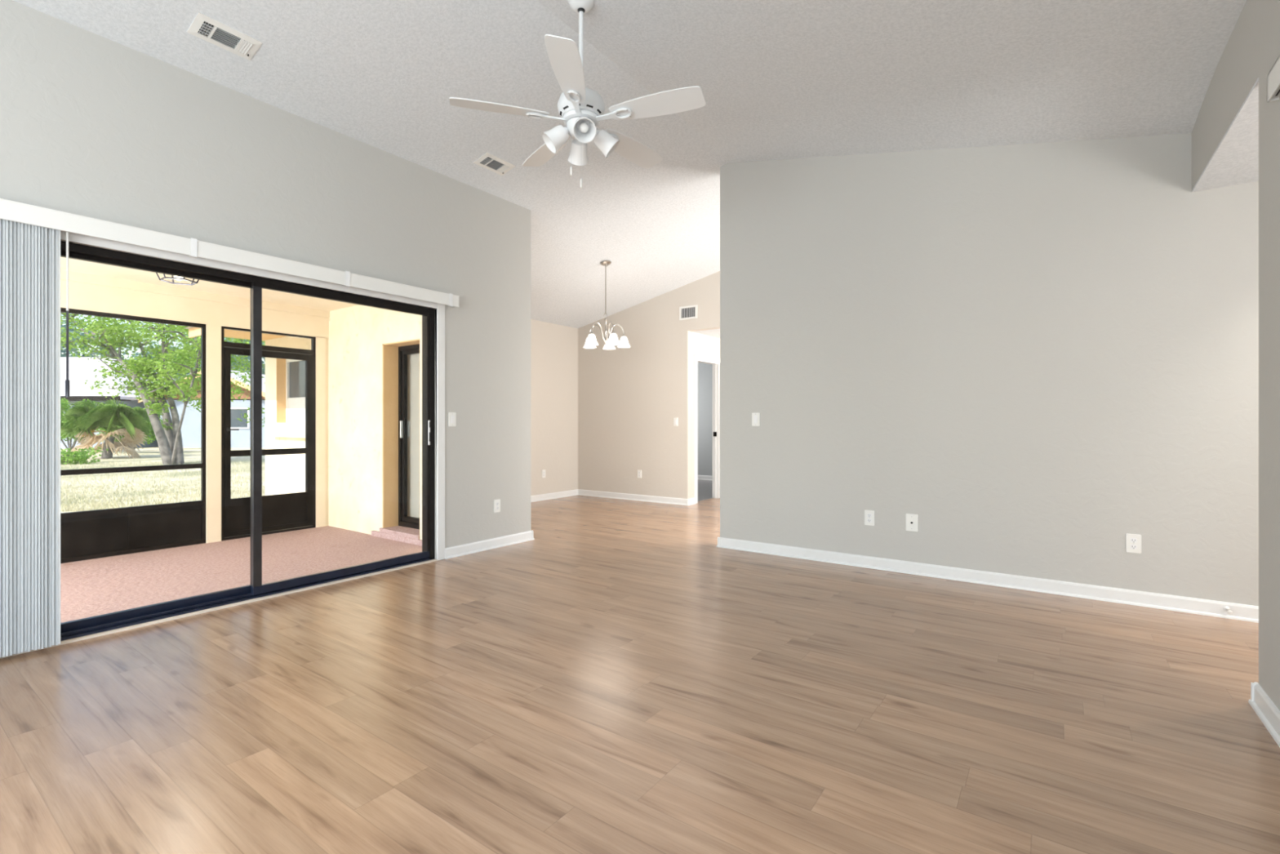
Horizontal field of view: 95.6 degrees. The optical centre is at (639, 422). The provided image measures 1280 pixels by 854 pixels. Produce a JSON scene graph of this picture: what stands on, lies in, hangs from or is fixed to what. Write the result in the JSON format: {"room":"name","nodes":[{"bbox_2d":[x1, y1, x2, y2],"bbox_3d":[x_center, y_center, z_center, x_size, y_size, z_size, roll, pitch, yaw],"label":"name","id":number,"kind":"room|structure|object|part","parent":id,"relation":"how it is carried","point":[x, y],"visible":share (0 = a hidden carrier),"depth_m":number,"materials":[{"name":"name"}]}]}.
{"room":"empty living room","nodes":[
{"label":"empty living room","id":0,"kind":"room"},
{"bbox_2d":[60,446,265,512],"bbox_3d":[-15.976,1.420,20.640,90.000,0.200,105.000,0,0,36],"label":"ground","id":1,"kind":"structure","parent":0,"point":[152,454],"depth_m":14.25,"materials":[{"name":"plant"}]},
{"bbox_2d":[60,397,104,450],"bbox_3d":[-25.021,0.112,25.504,3.545,2.513,1.908,0,0,-2],"label":"leafy shrub","id":2,"kind":"object","parent":1,"relation":"on","point":[64,406],"visible":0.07,"depth_m":25.52,"materials":[{"name":"green plant"}]},
{"bbox_2d":[60,446,108,464],"bbox_3d":[-18.121,1.140,18.452,1.728,0.751,1.837,0,0,36],"label":"leafy shrub","id":3,"kind":"object","parent":1,"relation":"on","point":[81,456],"visible":0.64,"depth_m":18.40,"materials":[{"name":"green plant"}]},
{"bbox_2d":[60,314,130,359],"bbox_3d":[-52.552,-4.468,52.181,10.588,11.698,11.875,0,0,36],"label":"tree","id":4,"kind":"object","parent":1,"relation":"on","point":[72,331],"visible":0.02,"depth_m":51.89,"materials":[{"name":"green plant"}]},
{"bbox_2d":[60,398,151,458],"bbox_3d":[-19.667,0.247,21.507,2.865,2.377,2.709,0,0,36],"label":"shrub","id":5,"kind":"object","parent":1,"relation":"on","point":[82,420],"visible":0.98,"depth_m":21.09,"materials":[{"name":"green plant"}]},
{"bbox_2d":[60,356,178,448],"bbox_3d":[-32.062,-1.230,33.985,12.400,5.200,10.230,0,0,0],"label":"neighbor house","id":6,"kind":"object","parent":1,"relation":"on","point":[80,370],"visible":0.09,"depth_m":30.63,"materials":[{"name":"white paint"}]},
{"bbox_2d":[95,405,164,449],"bbox_3d":[-21.741,0.257,24.991,2.601,2.210,1.804,0,0,-1],"label":"leafy shrub","id":7,"kind":"object","parent":1,"relation":"on","point":[153,437],"visible":0.14,"depth_m":24.92,"materials":[{"name":"green plant"}]},
{"bbox_2d":[60,312,265,464],"bbox_3d":[-15.535,-1.794,18.461,8.706,6.389,4.069,0,0,21],"label":"tree","id":8,"kind":"object","parent":1,"relation":"on","point":[169,438],"visible":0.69,"depth_m":18.06,"materials":[{"name":"green plant"}]},
{"bbox_2d":[137,370,265,447],"bbox_3d":[-22.202,-0.735,36.280,7.200,4.210,12.840,0,0,0],"label":"neighbor house","id":9,"kind":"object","parent":1,"relation":"on","point":[191,424],"visible":0.27,"depth_m":30.50,"materials":[{"name":"white paint"}]},
{"bbox_3d":[-21.277,-0.230,30.485,1.410,0.960,0.010,0,0,0],"label":"pane","id":10,"kind":"part","parent":9,"relation":"part of","materials":[{"name":"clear glass"}]},
{"bbox_2d":[146,334,265,377],"bbox_3d":[-37.808,-5.044,56.195,12.695,12.848,13.332,0,0,11],"label":"tree","id":11,"kind":"object","parent":1,"relation":"on","point":[248,357],"visible":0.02,"depth_m":53.36,"materials":[{"name":"green plant"}]},
{"bbox_2d":[60,257,358,311],"bbox_3d":[-4.485,-1.320,3.837,3.140,0.120,5.625,0,0,36],"label":"ceiling","id":12,"kind":"structure","parent":0,"point":[74,265],"depth_m":5.33,"materials":[{"name":"beige paint"}]},
{"bbox_2d":[155,272,199,285],"bbox_3d":[-3.558,-1.172,4.480,0.339,0.175,0.296,0,0,36],"label":"porch light","id":13,"kind":"object","parent":12,"relation":"attached to","point":[179,278],"visible":0.27,"depth_m":4.47,"materials":[{"name":"metal"}]},
{"bbox_2d":[188,327,285,341],"bbox_3d":[-5.162,-1.305,7.163,3.210,0.210,10.350,0,0,36],"label":"ceiling","id":14,"kind":"structure","parent":0,"point":[193,331],"depth_m":8.29,"materials":[{"name":"beige paint"}]},
{"bbox_2d":[60,525,422,622],"bbox_3d":[-4.094,1.280,3.894,2.570,0.220,5.375,0,0,36],"label":"floor","id":15,"kind":"structure","parent":0,"point":[89,588],"depth_m":4.68,"materials":[{"name":"pink concrete"}]},
{"bbox_2d":[60,307,205,563],"bbox_3d":[-4.851,0.107,4.795,0.040,2.125,2.120,0,0,36],"label":"screen frame","id":16,"kind":"structure","parent":15,"relation":"on","point":[86,535],"depth_m":5.22,"materials":[{"name":"brown metal"}]},
{"bbox_3d":[-4.851,0.965,4.795,0.028,0.340,2.064,0,0,36],"label":"kick panel","id":17,"kind":"part","parent":16,"relation":"part of","materials":[{"name":"black metal"}]},
{"bbox_2d":[205,324,221,542],"bbox_3d":[-4.211,0.107,5.716,0.100,2.125,0.122,0,0,36],"label":"porch post","id":18,"kind":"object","parent":15,"relation":"on","point":[213,332],"depth_m":5.68,"materials":[{"name":"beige paint"}]},
{"bbox_2d":[371,525,422,546],"bbox_3d":[-2.358,1.124,5.835,0.909,0.092,0.198,0,0,36],"label":"step","id":19,"kind":"structure","parent":15,"relation":"on","point":[399,533],"depth_m":5.77,"materials":[{"name":"pink concrete"}]},
{"bbox_2d":[0,0,530,559],"bbox_3d":[-3.041,-0.472,3.028,0.150,3.224,6.590,0,0,36],"label":"wall","id":20,"kind":"structure","parent":0,"point":[92,125],"depth_m":3.86,"materials":[{"name":"beige paint"}]},
{"bbox_2d":[0,559,437,657],"bbox_3d":[-2.416,1.135,3.811,0.067,0.011,2.470,0,0,36],"label":"trim","id":21,"kind":"structure","parent":20,"relation":"attached to","point":[116,630],"depth_m":3.54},
{"bbox_2d":[0,198,459,657],"bbox_3d":[-2.433,0.027,3.662,0.102,2.187,3.028,0,0,36],"label":"vertical blind","id":22,"kind":"object","parent":20,"relation":"attached to","point":[30,234],"visible":1,"depth_m":2.86,"materials":[{"name":"white plastic"}]},
{"bbox_2d":[60,240,435,640],"bbox_3d":[-2.459,0.100,3.842,0.130,2.080,2.476,0,0,36],"label":"door","id":23,"kind":"structure","parent":20,"relation":"in","point":[70,629],"depth_m":3.75,"materials":[{"name":"brown metal"}]},
{"bbox_3d":[-2.847,1.085,3.356,0.035,0.050,1.148,0,0,36],"label":"panel","id":24,"kind":"part","parent":23,"relation":"part of","materials":[{"name":"clear glass"}]},
{"bbox_3d":[-2.847,-0.894,3.356,0.035,0.032,1.148,0,0,36],"label":"rail","id":25,"kind":"part","parent":23,"relation":"part of","materials":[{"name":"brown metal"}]},
{"bbox_3d":[-2.121,1.084,4.267,0.030,0.052,1.295,0,0,36],"label":"panel","id":26,"kind":"part","parent":23,"relation":"part of","materials":[{"name":"clear glass"}]},
{"bbox_3d":[-2.121,-0.894,4.267,0.030,0.032,1.295,0,0,36],"label":"rail","id":27,"kind":"part","parent":23,"relation":"part of","materials":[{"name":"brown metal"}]},
{"bbox_3d":[-1.733,0.083,4.774,0.013,0.205,0.016,0,0,36],"label":"handle","id":28,"kind":"part","parent":23,"relation":"part of","materials":[{"name":"metal"}]},
{"bbox_2d":[60,230,444,560],"bbox_3d":[-2.406,0.073,3.803,0.042,2.133,2.615,0,0,36],"label":"trim","id":29,"kind":"structure","parent":20,"relation":"attached to","point":[76,237],"depth_m":4.39,"materials":[{"name":"white paint"}]},
{"bbox_2d":[448,412,456,426],"bbox_3d":[-1.589,-0.027,4.920,0.012,0.118,0.074,0,0,36],"label":"light switch","id":30,"kind":"object","parent":20,"relation":"attached to","point":[451,415],"visible":1,"depth_m":4.92,"materials":[{"name":"white plastic"}]},
{"bbox_2d":[444,529,534,559],"bbox_3d":[-3.023,1.096,3.031,0.176,0.088,6.616,0,0,36],"label":"baseboard","id":31,"kind":"structure","parent":20,"relation":"attached to","point":[486,544],"depth_m":5.21,"materials":[{"name":"white paint"}]},
{"bbox_2d":[493,498,500,512],"bbox_3d":[-1.307,0.762,5.317,0.009,0.118,0.074,0,0,36],"label":"wall outlet","id":32,"kind":"object","parent":20,"relation":"attached to","point":[496,502],"visible":1,"depth_m":5.31,"materials":[{"name":"white plastic"}]},
{"bbox_2d":[265,336,311,495],"bbox_3d":[-3.402,-0.020,9.565,3.040,2.680,4.395,0,0,36],"label":"wall","id":33,"kind":"structure","parent":0,"point":[284,473],"depth_m":8.60,"materials":[{"name":"beige paint"}]},
{"bbox_2d":[270,358,305,437],"bbox_3d":[-4.894,-0.375,8.372,1.340,1.170,0.250,0,0,36],"label":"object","id":34,"kind":"structure","parent":33,"relation":"in","point":[291,373],"depth_m":8.66,"materials":[{"name":"white paint"}]},
{"bbox_3d":[-4.949,0.125,8.295,1.340,0.170,0.060,0,0,36],"label":"sill","id":35,"kind":"part","parent":34,"relation":"part of","materials":[{"name":"beige paint"}]},
{"bbox_3d":[-4.826,-0.480,8.441,1.270,0.960,0.060,0,0,36],"label":"frame","id":36,"kind":"part","parent":34,"relation":"part of","materials":[{"name":"white paint"}]},
{"bbox_3d":[-4.825,-0.480,8.443,1.170,0.860,0.005,0,0,36],"label":"pane","id":37,"kind":"part","parent":34,"relation":"part of","materials":[{"name":"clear glass"}]},
{"bbox_2d":[328,304,422,539],"bbox_3d":[-2.530,-0.310,6.056,2.540,3.300,0.300,0,0,36],"label":"wall","id":38,"kind":"structure","parent":0,"point":[357,334],"depth_m":6.20,"materials":[{"name":"beige paint"}]},
{"bbox_2d":[60,270,329,337],"bbox_3d":[-5.074,-1.107,4.491,0.122,0.305,5.205,0,0,36],"label":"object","id":39,"kind":"structure","parent":38,"relation":"attached to","point":[90,292],"depth_m":5.46,"materials":[{"name":"beige paint"}]},
{"bbox_2d":[221,325,315,540],"bbox_3d":[-3.877,0.105,6.109,0.097,2.130,0.906,0,0,36],"label":"door","id":40,"kind":"structure","parent":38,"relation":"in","point":[287,512],"depth_m":6.11,"materials":[{"name":"brown metal"}]},
{"bbox_3d":[-4.067,0.070,5.801,0.048,0.036,0.093,0,0,36],"label":"handle","id":41,"kind":"part","parent":40,"relation":"part of","materials":[{"name":"silver metal"}]},
{"bbox_3d":[-3.897,0.953,6.117,0.020,0.275,0.730,0,0,36],"label":"kick panel","id":42,"kind":"part","parent":40,"relation":"part of","materials":[{"name":"black metal"}]},
{"bbox_2d":[315,336,328,527],"bbox_3d":[-3.609,0.105,6.558,0.100,2.130,0.137,0,0,36],"label":"trim","id":43,"kind":"structure","parent":38,"relation":"attached to","point":[322,343],"depth_m":6.52,"materials":[{"name":"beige paint"}]},
{"bbox_2d":[382,338,419,528],"bbox_3d":[-2.324,0.138,5.831,0.651,1.888,0.166,0,0,36],"label":"trim","id":44,"kind":"structure","parent":38,"relation":"attached to","point":[390,350],"depth_m":6.00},
{"bbox_2d":[398,343,419,528],"bbox_3d":[-2.263,0.138,5.916,0.649,1.885,0.067,0,0,36],"label":"door","id":45,"kind":"structure","parent":38,"relation":"in","point":[404,520],"depth_m":6.06,"materials":[{"name":"brown metal"}]},
{"bbox_3d":[-2.486,0.070,6.054,0.015,0.180,0.032,0,0,36],"label":"handle","id":46,"kind":"part","parent":45,"relation":"part of","materials":[{"name":"metal"}]},
{"bbox_2d":[407,353,419,518],"bbox_3d":[-2.218,0.095,5.980,0.631,1.830,0.030,0,0,36],"label":"vertical blind","id":47,"kind":"object","parent":38,"relation":"attached to","point":[413,360],"visible":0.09,"depth_m":6.09,"materials":[{"name":"fabric"}]},
{"bbox_2d":[530,319,577,495],"bbox_3d":[-1.932,-0.266,7.959,0.120,2.811,3.302,0,0,36],"label":"wall","id":48,"kind":"structure","parent":0,"point":[553,347],"depth_m":8.74,"materials":[{"name":"beige paint"}]},
{"bbox_2d":[542,469,545,477],"bbox_3d":[-1.419,0.754,8.566,0.009,0.118,0.074,0,0,36],"label":"wall outlet","id":49,"kind":"object","parent":48,"relation":"attached to","point":[543,470],"visible":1,"depth_m":8.56,"materials":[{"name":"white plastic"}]},
{"bbox_2d":[530,488,577,502],"bbox_3d":[-1.814,1.096,7.998,0.026,0.088,2.902,0,0,36],"label":"baseboard","id":50,"kind":"structure","parent":48,"relation":"attached to","point":[571,492],"depth_m":8.72,"materials":[{"name":"white paint"}]},
{"bbox_2d":[12,0,1246,328],"bbox_3d":[-0.989,-2.004,3.362,7.080,1.099,9.720,0,0,36],"label":"ceiling","id":51,"kind":"structure","parent":0,"point":[777,79],"depth_m":3.62,"materials":[{"name":"white paint"}]},
{"bbox_2d":[186,12,262,60],"bbox_3d":[-2.315,-2.148,3.244,0.173,0.044,0.304,0,0,36],"label":"ceiling vent","id":52,"kind":"object","parent":51,"relation":"in","point":[203,27],"visible":1,"depth_m":3.23,"materials":[{"name":"white plastic"}]},
{"bbox_2d":[473,152,515,175],"bbox_3d":[-1.207,-2.144,4.827,0.173,0.044,0.304,0,0,36],"label":"ceiling vent","id":53,"kind":"object","parent":51,"relation":"in","point":[488,161],"visible":1,"depth_m":4.82,"materials":[{"name":"white plastic"}]},
{"bbox_2d":[448,0,706,187],"bbox_3d":[-0.299,-1.874,3.313,1.377,1.097,1.329,0,0,36],"label":"ceiling fan","id":54,"kind":"object","parent":51,"relation":"hanging from","point":[581,108],"visible":1,"depth_m":3.18,"materials":[{"name":"white metal"}]},
{"bbox_3d":[-0.761,-1.708,3.159,0.523,0.041,0.158,0,0,-16],"label":"fan blade","id":55,"kind":"part","parent":54,"relation":"part of","materials":[{"name":"white wood"}]},
{"bbox_3d":[-0.581,-1.708,3.652,0.158,0.041,0.523,0,0,-34],"label":"fan blade","id":56,"kind":"part","parent":54,"relation":"part of","materials":[{"name":"white wood"}]},
{"bbox_3d":[-0.477,-1.587,3.258,0.150,0.149,0.123,0,0,-23],"label":"lamp shade","id":57,"kind":"part","parent":54,"relation":"part of","materials":[{"name":"white glass"}]},
{"bbox_3d":[-0.349,-1.708,2.835,0.158,0.041,0.523,0,0,2],"label":"fan blade","id":58,"kind":"part","parent":54,"relation":"part of","materials":[{"name":"white wood"}]},
{"bbox_3d":[-0.355,-1.587,3.426,0.122,0.149,0.150,0,0,-23],"label":"lamp shade","id":59,"kind":"part","parent":54,"relation":"part of","materials":[{"name":"white glass"}]},
{"bbox_3d":[-0.309,-1.606,3.157,0.051,0.065,0.068,0,0,-32],"label":"bulb","id":60,"kind":"part","parent":54,"relation":"part of","materials":[{"name":"white glass"}]},
{"bbox_3d":[-0.309,-1.587,3.136,0.122,0.149,0.150,0,0,-23],"label":"lamp shade","id":61,"kind":"part","parent":54,"relation":"part of","materials":[{"name":"white glass"}]},
{"bbox_3d":[-0.187,-1.587,3.304,0.150,0.149,0.122,0,0,-23],"label":"lamp shade","id":62,"kind":"part","parent":54,"relation":"part of","materials":[{"name":"white glass"}]},
{"bbox_3d":[-0.053,-1.708,3.630,0.162,0.041,0.526,0,0,36],"label":"fan blade","id":63,"kind":"part","parent":54,"relation":"part of","materials":[{"name":"white wood"}]},
{"bbox_3d":[0.087,-1.708,3.127,0.523,0.041,0.158,0,0,20],"label":"fan blade","id":64,"kind":"part","parent":54,"relation":"part of","materials":[{"name":"white wood"}]},
{"bbox_2d":[582,260,630,349],"bbox_3d":[-0.421,-1.402,6.869,0.568,1.006,0.565,0,0,36],"label":"chandelier","id":65,"kind":"object","parent":51,"relation":"hanging from","point":[610,340],"visible":1,"depth_m":6.86,"materials":[{"name":"white glass"}]},
{"bbox_3d":[-0.602,-0.961,6.968,0.158,0.124,0.156,0,0,36],"label":"lamp shade","id":66,"kind":"part","parent":65,"relation":"part of","materials":[{"name":"white glass"}]},
{"bbox_3d":[-0.558,-0.961,6.715,0.158,0.124,0.156,0,0,36],"label":"lamp shade","id":67,"kind":"part","parent":65,"relation":"part of","materials":[{"name":"white glass"}]},
{"bbox_3d":[-0.512,-1.070,6.923,0.216,0.204,0.015,0,0,26],"label":"arm","id":68,"kind":"part","parent":65,"relation":"part of","materials":[{"name":"silver metal"}]},
{"bbox_3d":[-0.488,-1.070,6.787,0.015,0.204,0.216,0,0,44],"label":"arm","id":69,"kind":"part","parent":65,"relation":"part of","materials":[{"name":"silver metal"}]},
{"bbox_3d":[-0.406,-1.571,6.872,0.013,0.583,0.012,0,0,36],"label":"hanging rod","id":70,"kind":"part","parent":65,"relation":"part of","materials":[{"name":"silver metal"}]},
{"bbox_3d":[-0.376,-0.961,7.088,0.158,0.124,0.156,0,0,36],"label":"lamp shade","id":71,"kind":"part","parent":65,"relation":"part of","materials":[{"name":"white glass"}]},
{"bbox_3d":[-0.351,-1.070,6.769,0.196,0.204,0.106,0,0,36],"label":"arm","id":72,"kind":"part","parent":65,"relation":"part of","materials":[{"name":"silver metal"}]},
{"bbox_3d":[-0.304,-0.961,6.679,0.158,0.124,0.156,0,0,36],"label":"lamp shade","id":73,"kind":"part","parent":65,"relation":"part of","materials":[{"name":"white glass"}]},
{"bbox_3d":[-0.291,-1.070,6.892,0.216,0.204,0.015,0,0,-10],"label":"arm","id":74,"kind":"part","parent":65,"relation":"part of","materials":[{"name":"silver metal"}]},
{"bbox_3d":[-0.192,-0.961,6.910,0.158,0.124,0.156,0,0,36],"label":"lamp shade","id":75,"kind":"part","parent":65,"relation":"part of","materials":[{"name":"white glass"}]},
{"bbox_2d":[0,479,1279,853],"bbox_3d":[0.287,1.200,4.529,11.600,0.121,13.102,0,0,36],"label":"floor","id":76,"kind":"structure","parent":0,"point":[617,678],"depth_m":2.25,"materials":[{"name":"brown wood"}]},
{"bbox_2d":[577,271,719,498],"bbox_3d":[1.014,-0.579,7.833,5.060,3.437,0.120,0,0,36],"label":"wall","id":77,"kind":"structure","parent":0,"point":[629,399],"depth_m":8.44,"materials":[{"name":"beige paint"}]},
{"bbox_2d":[577,488,695,505],"bbox_3d":[-0.106,1.096,8.656,2.040,0.088,0.208,0,0,36],"label":"baseboard","id":78,"kind":"structure","parent":77,"relation":"attached to","point":[682,501],"depth_m":8.48,"materials":[{"name":"white paint"}]},
{"bbox_2d":[637,470,641,478],"bbox_3d":[-0.007,0.751,8.484,0.074,0.118,0.009,0,0,36],"label":"wall outlet","id":79,"kind":"object","parent":77,"relation":"attached to","point":[639,472],"visible":1,"depth_m":8.48,"materials":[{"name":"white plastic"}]},
{"bbox_2d":[673,417,678,426],"bbox_3d":[0.500,-0.010,8.119,0.074,0.118,0.012,0,0,36],"label":"light switch","id":80,"kind":"object","parent":77,"relation":"attached to","point":[675,420],"visible":1,"depth_m":8.12,"materials":[{"name":"white plastic"}]},
{"bbox_2d":[679,304,697,319],"bbox_3d":[0.665,-1.515,8.004,0.284,0.188,0.008,0,0,36],"label":"air vent","id":81,"kind":"object","parent":77,"relation":"in","point":[690,312],"visible":1,"depth_m":8.01,"materials":[{"name":"white plastic"}]},
{"bbox_2d":[697,362,712,475],"bbox_3d":[-0.112,-0.160,10.621,4.064,2.600,3.350,0,0,36],"label":"wall","id":82,"kind":"structure","parent":0,"point":[704,370],"depth_m":11.55,"materials":[{"name":"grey paint"}]},
{"bbox_2d":[697,475,712,480],"bbox_3d":[0.837,1.096,11.863,3.964,0.088,0.026,0,0,36],"label":"baseboard","id":83,"kind":"structure","parent":82,"relation":"attached to","point":[700,477],"depth_m":11.54,"materials":[{"name":"white paint"}]},
{"bbox_2d":[692,331,719,497],"bbox_3d":[1.607,-0.090,9.437,0.110,2.460,3.178,0,0,36],"label":"wall","id":84,"kind":"structure","parent":0,"point":[702,344],"depth_m":8.24,"materials":[{"name":"beige paint"}]},
{"bbox_2d":[694,353,719,503],"bbox_3d":[0.962,0.086,8.522,0.126,2.109,0.816,0,0,36],"label":"door frame","id":85,"kind":"structure","parent":84,"relation":"in","point":[698,357],"depth_m":8.77,"materials":[{"name":"white paint"}]},
{"bbox_2d":[693,328,719,338],"bbox_3d":[2.272,-1.310,8.961,1.526,0.080,3.178,0,0,36],"label":"ceiling","id":86,"kind":"structure","parent":0,"point":[715,332],"depth_m":8.21,"materials":[{"name":"white paint"}]},
{"bbox_2d":[720,133,1258,605],"bbox_3d":[3.132,-0.623,3.697,5.805,3.526,0.120,0,0,36],"label":"wall","id":87,"kind":"structure","parent":0,"point":[1043,356],"depth_m":4.07,"materials":[{"name":"beige paint"}]},
{"bbox_2d":[751,412,759,426],"bbox_3d":[1.021,-0.028,5.125,0.074,0.118,0.012,0,0,36],"label":"light switch","id":88,"kind":"object","parent":87,"relation":"attached to","point":[755,416],"visible":1,"depth_m":5.12,"materials":[{"name":"white plastic"}]},
{"bbox_2d":[864,510,874,525],"bbox_3d":[1.804,0.749,4.567,0.074,0.118,0.009,0,0,36],"label":"wall outlet","id":89,"kind":"object","parent":87,"relation":"attached to","point":[868,514],"visible":1,"depth_m":4.56,"materials":[{"name":"white plastic"}]},
{"bbox_2d":[906,513,918,531],"bbox_3d":[2.051,0.756,4.384,0.084,0.130,0.020,0,0,36],"label":"plate","id":90,"kind":"object","parent":87,"relation":"attached to","point":[912,520],"visible":1,"depth_m":4.38,"materials":[{"name":"white plastic"}]},
{"bbox_2d":[716,537,1258,622],"bbox_3d":[3.073,1.096,3.723,5.731,0.088,0.146,0,0,36],"label":"baseboard","id":91,"kind":"structure","parent":87,"relation":"attached to","point":[1154,600],"depth_m":3.99,"materials":[{"name":"white paint"}]},
{"bbox_2d":[1223,606,1232,613],"bbox_3d":[3.405,1.088,3.360,0.028,0.027,0.084,0,0,36],"label":"door stop","id":92,"kind":"object","parent":91,"relation":"attached to","point":[1227,609],"visible":1,"depth_m":3.36,"materials":[{"name":"white plastic"}]},
{"bbox_2d":[1125,533,1141,553],"bbox_3d":[3.096,0.758,3.643,0.074,0.118,0.009,0,0,36],"label":"wall outlet","id":93,"kind":"object","parent":87,"relation":"attached to","point":[1133,541],"visible":1,"depth_m":3.64,"materials":[{"name":"white plastic"}]},
{"bbox_2d":[1129,537,1137,542],"bbox_3d":[3.095,0.738,3.641,0.033,0.029,0.003,0,0,36],"label":"receptacle","id":94,"kind":"object","parent":93,"relation":"attached to","point":[1131,540],"depth_m":3.64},
{"bbox_2d":[1129,544,1137,549],"bbox_3d":[3.095,0.778,3.641,0.033,0.029,0.003,0,0,36],"label":"receptacle","id":95,"kind":"object","parent":93,"relation":"attached to","point":[1131,546],"depth_m":3.64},
{"bbox_2d":[1191,77,1258,192],"bbox_3d":[3.495,-1.431,1.478,2.632,0.097,3.069,0,0,36],"label":"ceiling","id":96,"kind":"structure","parent":0,"point":[1235,160],"depth_m":3.00,"materials":[{"name":"white paint"}]},
{"bbox_2d":[1191,0,1279,710],"bbox_3d":[1.222,-0.343,0.460,0.120,2.966,7.369,0,0,36],"label":"wall","id":97,"kind":"structure","parent":0,"point":[1252,49],"depth_m":2.26,"materials":[{"name":"beige paint"}]},
{"bbox_2d":[1248,681,1279,746],"bbox_3d":[0.816,1.096,-0.104,0.166,0.088,5.980,0,0,36],"label":"baseboard","id":98,"kind":"structure","parent":97,"relation":"attached to","point":[1263,705],"depth_m":2.21,"materials":[{"name":"white paint"}]},
{"bbox_2d":[1266,55,1279,102],"bbox_3d":[2.249,-1.231,2.026,0.030,0.098,0.272,0,0,36],"label":"air vent","id":99,"kind":"object","parent":97,"relation":"attached to","point":[1273,77],"visible":1,"depth_m":2.09,"materials":[{"name":"white plastic"}]},
{"label":"outside","id":100,"kind":"structure","parent":0,"visible":0},
{"bbox_2d":[126,341,200,377],"bbox_3d":[-59.383,-4.378,71.735,10.463,11.514,11.795,0,0,36],"label":"tree","id":101,"kind":"object","parent":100,"point":[137,353],"visible":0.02,"depth_m":72.28,"materials":[{"name":"green plant"}]}
]}

